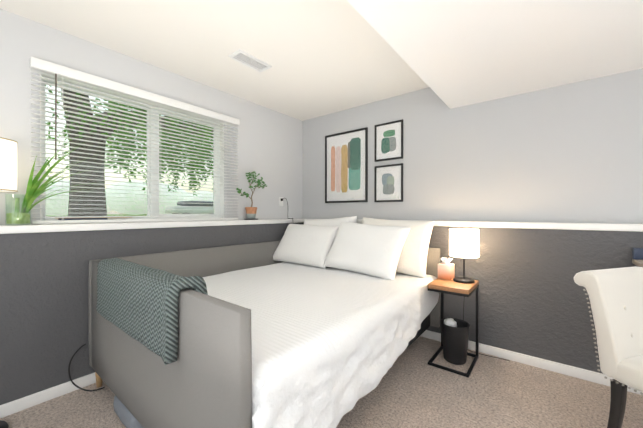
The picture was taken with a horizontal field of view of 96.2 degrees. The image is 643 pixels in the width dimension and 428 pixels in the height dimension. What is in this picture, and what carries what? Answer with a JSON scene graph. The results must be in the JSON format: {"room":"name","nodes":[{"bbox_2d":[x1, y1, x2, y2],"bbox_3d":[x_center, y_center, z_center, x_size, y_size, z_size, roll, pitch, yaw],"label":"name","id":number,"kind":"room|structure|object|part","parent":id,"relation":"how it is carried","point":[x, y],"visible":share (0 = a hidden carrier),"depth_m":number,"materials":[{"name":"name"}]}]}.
{"room":"bedroom","nodes":[
{"label":"bedroom","id":0,"kind":"room"},
{"bbox_2d":[0,223,302,404],"bbox_3d":[-1.479,0.713,2.538,0.340,1.194,4.240,0,0,38],"label":"wall","id":1,"kind":"structure","parent":0,"point":[44,276],"depth_m":1.91,"materials":[{"name":"grey paint"}]},
{"bbox_2d":[0,372,95,417],"bbox_3d":[-1.395,1.173,2.358,0.016,0.075,3.660,0,0,38],"label":"baseboard","id":2,"kind":"structure","parent":1,"relation":"attached to","point":[21,404],"depth_m":1.86,"materials":[{"name":"white wood"}]},
{"bbox_2d":[0,219,302,233],"bbox_3d":[-1.449,0.092,2.397,0.158,0.048,3.660,0,0,38],"label":"trim","id":3,"kind":"structure","parent":1,"relation":"on","point":[14,229],"depth_m":2.20,"materials":[{"name":"white wood"}]},
{"bbox_2d":[0,137,17,191],"bbox_3d":[-1.947,-0.184,1.684,0.241,0.508,0.241,0,0,38],"label":"light","id":4,"kind":"object","parent":3,"relation":"on","point":[8,165],"visible":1,"depth_m":1.69,"materials":[{"name":"white fabric"}]},
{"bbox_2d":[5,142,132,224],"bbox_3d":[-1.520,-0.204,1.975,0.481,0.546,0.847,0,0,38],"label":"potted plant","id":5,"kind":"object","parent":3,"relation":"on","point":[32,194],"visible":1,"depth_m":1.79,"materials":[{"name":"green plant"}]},
{"bbox_3d":[-1.893,-0.026,1.802,0.112,0.191,0.112,0,0,38],"label":"glass","id":6,"kind":"part","parent":5,"relation":"part of","materials":[{"name":"glass"}]},
{"bbox_2d":[236,171,266,219],"bbox_3d":[-0.800,-0.208,3.209,0.172,0.546,0.396,0,0,38],"label":"jade plant","id":7,"kind":"object","parent":3,"relation":"on","point":[251,212],"visible":1,"depth_m":3.20,"materials":[{"name":"green plant"}]},
{"bbox_3d":[-0.787,-0.012,3.236,0.132,0.128,0.132,0,0,38],"label":"pot","id":8,"kind":"part","parent":7,"relation":"part of","materials":[{"name":"ceramic"}]},
{"bbox_2d":[0,9,302,224],"bbox_3d":[-1.595,-0.587,2.498,0.200,1.406,4.040,0,0,38],"label":"wall","id":9,"kind":"structure","parent":0,"point":[269,145],"depth_m":2.53,"materials":[{"name":"white paint"}]},
{"bbox_2d":[58,217,131,219],"bbox_3d":[-1.731,0.038,2.219,0.047,0.030,0.470,0,0,38],"label":"window sill","id":10,"kind":"structure","parent":9,"relation":"attached to","point":[99,218],"depth_m":2.19,"materials":[{"name":"paint"}]},
{"bbox_2d":[58,218,107,219],"bbox_3d":[-1.778,0.042,2.160,0.047,0.022,0.280,0,0,38],"label":"book","id":11,"kind":"object","parent":10,"relation":"on","point":[58,218],"depth_m":2.14,"materials":[{"name":"black paper"}]},
{"bbox_2d":[40,74,223,220],"bbox_3d":[-1.518,-0.455,2.540,0.131,1.023,1.402,0,0,38],"label":"window unit","id":12,"kind":"structure","parent":9,"relation":"in","point":[218,206],"depth_m":2.56,"materials":[{"name":"white plastic"}]},
{"bbox_2d":[30,56,239,223],"bbox_3d":[-1.403,-0.481,2.519,0.074,1.094,1.610,0,0,38],"label":"window blind","id":13,"kind":"object","parent":12,"relation":"attached to","point":[50,69],"visible":0.96,"depth_m":2.30,"materials":[{"name":"white plastic"}]},
{"bbox_2d":[279,197,292,218],"bbox_3d":[-0.448,0.020,3.654,0.168,0.473,0.089,0,0,38],"label":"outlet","id":14,"kind":"object","parent":9,"relation":"attached to","point":[281,201],"visible":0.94,"depth_m":3.68,"materials":[{"name":"white plastic"}]},
{"bbox_2d":[279,197,282,205],"bbox_3d":[-0.517,-0.159,3.697,0.006,0.116,0.072,0,0,38],"label":"outlet plate","id":15,"kind":"object","parent":14,"relation":"attached to","point":[280,198],"depth_m":3.68,"materials":[{"name":"white plastic"}]},
{"bbox_2d":[0,0,428,120],"bbox_3d":[0.247,-1.346,1.167,4.740,0.120,4.240,0,0,38],"label":"ceiling","id":16,"kind":"structure","parent":0,"point":[323,57],"depth_m":2.18,"materials":[{"name":"white paint"}]},
{"bbox_2d":[229,49,271,72],"bbox_3d":[-0.595,-1.284,2.432,0.150,0.012,0.330,0,0,38],"label":"ceiling vent","id":17,"kind":"object","parent":16,"relation":"in","point":[249,60],"visible":1,"depth_m":2.42,"materials":[{"name":"white metal"}]},
{"bbox_2d":[0,336,642,427],"bbox_3d":[0.259,1.264,1.077,4.200,0.100,3.700,0,0,38],"label":"floor","id":18,"kind":"structure","parent":0,"point":[413,389],"depth_m":1.85,"materials":[{"name":"carpet"}]},
{"bbox_2d":[0,420,8,427],"bbox_3d":[-1.864,1.102,1.543,0.260,0.220,0.260,0,0,38],"label":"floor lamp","id":19,"kind":"object","parent":18,"relation":"on","point":[3,424],"visible":0.91,"depth_m":1.63,"materials":[{"name":"black metal"}]},
{"bbox_2d":[68,344,104,391],"bbox_3d":[-1.604,1.056,1.969,0.139,0.296,0.170,0,0,38],"label":"cord","id":20,"kind":"object","parent":18,"relation":"on","point":[73,383],"visible":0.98,"depth_m":1.95,"materials":[{"name":"black plastic"}]},
{"bbox_2d":[88,216,439,427],"bbox_3d":[-0.242,0.618,2.323,1.826,1.189,2.323,0,0,38],"label":"bed","id":21,"kind":"object","parent":18,"relation":"on","point":[323,323],"visible":1,"depth_m":1.51,"materials":[{"name":"fabric"}]},
{"bbox_2d":[96,258,207,364],"bbox_3d":[-0.914,0.431,1.550,0.970,0.335,0.278,0,0,38],"label":"throw blanket","id":22,"kind":"object","parent":21,"relation":"on","point":[146,303],"depth_m":1.32,"materials":[{"name":"teal fabric"}]},
{"bbox_2d":[252,376,263,427],"bbox_3d":[-0.258,0.772,1.118,0.235,0.365,0.159,0,0,38],"label":"comforter","id":23,"kind":"object","parent":21,"relation":"on","point":[257,381],"depth_m":1.00,"materials":[{"name":"white fabric"}]},
{"bbox_2d":[273,224,339,268],"bbox_3d":[-0.177,0.333,3.216,0.792,0.535,0.175,1,-35,36],"label":"pillow","id":24,"kind":"object","parent":21,"relation":"on","point":[306,245],"depth_m":3.10,"materials":[{"name":"white fabric"}]},
{"bbox_2d":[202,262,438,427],"bbox_3d":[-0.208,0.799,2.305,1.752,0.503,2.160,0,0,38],"label":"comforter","id":25,"kind":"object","parent":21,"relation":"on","point":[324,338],"depth_m":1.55,"materials":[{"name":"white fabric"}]},
{"bbox_2d":[304,216,356,225],"bbox_3d":[0.052,0.297,3.295,0.792,0.556,0.174,-5,-21,38],"label":"pillow","id":26,"kind":"object","parent":21,"relation":"on","point":[336,221],"depth_m":3.24,"materials":[{"name":"white fabric"}]},
{"bbox_2d":[323,222,409,279],"bbox_3d":[0.411,0.322,2.750,0.792,0.556,0.185,4,-31,39],"label":"pillow","id":27,"kind":"object","parent":21,"relation":"on","point":[365,250],"depth_m":2.63,"materials":[{"name":"white fabric"}]},
{"bbox_2d":[362,217,434,277],"bbox_3d":[0.676,0.299,2.802,0.792,0.556,0.176,3,-16,40],"label":"pillow","id":28,"kind":"object","parent":21,"relation":"on","point":[412,263],"depth_m":2.59,"materials":[{"name":"white fabric"}]},
{"bbox_2d":[428,278,478,377],"bbox_3d":[1.087,0.885,2.374,0.300,0.649,0.385,0,0,38],"label":"nightstand","id":29,"kind":"object","parent":18,"relation":"on","point":[443,286],"visible":0.9,"depth_m":2.30,"materials":[{"name":"brown wood"}]},
{"bbox_2d":[438,257,454,279],"bbox_3d":[1.083,0.471,2.507,0.112,0.176,0.112,0,0,38],"label":"tissue box","id":30,"kind":"object","parent":29,"relation":"on","point":[446,269],"visible":0.98,"depth_m":2.47,"materials":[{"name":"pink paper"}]},
{"bbox_2d":[449,228,508,360],"bbox_3d":[1.286,0.667,2.374,0.410,1.082,0.312,0,0,38],"label":"table lamp","id":31,"kind":"object","parent":29,"relation":"on","point":[464,243],"visible":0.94,"depth_m":2.32,"materials":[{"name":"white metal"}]},
{"bbox_3d":[1.183,0.238,2.395,0.220,0.225,0.220,0,0,38],"label":"lamp shade","id":32,"kind":"part","parent":31,"relation":"part of","materials":[{"name":"white fabric"}]},
{"bbox_3d":[1.369,0.876,2.423,0.340,0.663,0.133,0,0,38],"label":"cord","id":33,"kind":"part","parent":31,"relation":"part of","materials":[{"name":"black plastic"}]},
{"bbox_2d":[440,318,469,364],"bbox_3d":[1.102,1.037,2.385,0.222,0.339,0.222,0,0,38],"label":"trash can","id":34,"kind":"object","parent":18,"relation":"on","point":[455,334],"visible":1,"depth_m":2.31,"materials":[{"name":"black plastic"}]},
{"bbox_2d":[573,266,642,427],"bbox_3d":[1.609,0.753,1.284,0.464,0.928,0.600,0,0,-17],"label":"chair","id":35,"kind":"object","parent":18,"relation":"on","point":[616,297],"visible":1,"depth_m":1.38,"materials":[{"name":"beige fabric"}]},
{"bbox_2d":[632,248,642,266],"bbox_3d":[2.438,0.720,1.429,1.180,0.984,0.400,0,0,38],"label":"desk","id":36,"kind":"object","parent":18,"relation":"on","point":[637,257],"visible":0.67,"depth_m":1.90,"materials":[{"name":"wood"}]},
{"bbox_2d":[303,222,642,373],"bbox_3d":[1.590,0.713,2.597,4.400,1.194,0.340,0,0,38],"label":"wall","id":37,"kind":"structure","parent":0,"point":[533,300],"depth_m":2.29,"materials":[{"name":"grey paint"}]},
{"bbox_2d":[303,219,642,231],"bbox_3d":[1.389,0.092,2.615,4.340,0.048,0.158,0,0,38],"label":"trim","id":38,"kind":"structure","parent":37,"relation":"on","point":[527,225],"depth_m":2.26,"materials":[{"name":"white wood"}]},
{"bbox_2d":[420,330,642,394],"bbox_3d":[1.402,1.172,2.523,4.200,0.075,0.013,0,0,38],"label":"baseboard","id":39,"kind":"structure","parent":37,"relation":"attached to","point":[580,373],"depth_m":2.27,"materials":[{"name":"white wood"}]},
{"bbox_2d":[303,68,642,223],"bbox_3d":[1.500,-0.588,2.754,4.740,1.406,0.200,0,0,38],"label":"wall","id":40,"kind":"structure","parent":0,"point":[570,153],"depth_m":2.52,"materials":[{"name":"grey paint"}]},
{"bbox_2d":[325,127,367,202],"bbox_3d":[0.293,-0.577,3.566,0.620,0.873,0.021,0,0,38],"label":"picture","id":41,"kind":"object","parent":40,"relation":"attached to","point":[346,166],"visible":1,"depth_m":3.55,"materials":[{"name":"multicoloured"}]},
{"bbox_2d":[331,137,360,192],"bbox_3d":[0.293,-0.592,3.567,0.443,0.649,0.001,0,0,38],"label":"art","id":42,"kind":"object","parent":41,"relation":"attached to","point":[346,151],"depth_m":3.56,"materials":[{"name":"multicoloured paper"}]},
{"bbox_2d":[374,163,402,201],"bbox_3d":[0.745,-0.340,3.209,0.337,0.412,0.021,0,0,38],"label":"picture","id":43,"kind":"object","parent":40,"relation":"attached to","point":[388,183],"visible":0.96,"depth_m":3.21,"materials":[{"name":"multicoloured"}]},
{"bbox_2d":[382,173,394,193],"bbox_3d":[0.742,-0.335,3.213,0.155,0.238,0.001,0,0,38],"label":"art","id":44,"kind":"object","parent":43,"relation":"attached to","point":[388,179],"depth_m":3.21,"materials":[{"name":"grey paper"}]},
{"bbox_2d":[374,119,402,161],"bbox_3d":[0.745,-0.808,3.208,0.337,0.417,0.021,0,0,38],"label":"picture","id":45,"kind":"object","parent":40,"relation":"attached to","point":[388,140],"visible":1,"depth_m":3.20,"materials":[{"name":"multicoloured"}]},
{"bbox_2d":[381,130,395,153],"bbox_3d":[0.746,-0.805,3.208,0.181,0.253,0.001,0,0,38],"label":"art","id":46,"kind":"object","parent":45,"relation":"attached to","point":[388,137],"depth_m":3.21,"materials":[{"name":"green paper"}]},
{"bbox_2d":[347,0,642,108],"bbox_3d":[1.008,-1.151,0.566,2.400,0.265,3.840,0,0,38],"label":"ceiling","id":47,"kind":"structure","parent":0,"point":[455,53],"depth_m":1.71,"materials":[{"name":"white paint"}]},
{"label":"outside","id":48,"kind":"structure","parent":0,"visible":0},
{"bbox_2d":[46,214,146,215],"bbox_3d":[-31.753,0.709,28.742,79.659,1.020,120.000,0,0,38],"label":"lawn","id":49,"kind":"structure","parent":48,"point":[118,215],"depth_m":34.65,"materials":[{"name":"green plant"}]},
{"bbox_2d":[45,85,212,215],"bbox_3d":[-2.666,-2.540,7.139,7.258,5.571,9.884,0,0,38],"label":"tree","id":50,"kind":"object","parent":49,"relation":"on","point":[94,208],"depth_m":5.20,"materials":[{"name":"green plant"}]},
{"bbox_2d":[46,179,212,215],"bbox_3d":[-16.698,-2.914,49.514,17.900,6.056,50.711,0,0,38],"label":"trees","id":51,"kind":"object","parent":49,"relation":"on","point":[109,205],"depth_m":39.25,"materials":[{"name":"green plant"}]},
{"bbox_2d":[165,201,212,213],"bbox_3d":[-9.137,-0.372,21.758,1.800,1.175,4.500,0,0,38],"label":"car","id":52,"kind":"object","parent":49,"relation":"on","point":[196,210],"depth_m":20.58,"materials":[{"name":"white metal"}]}
]}

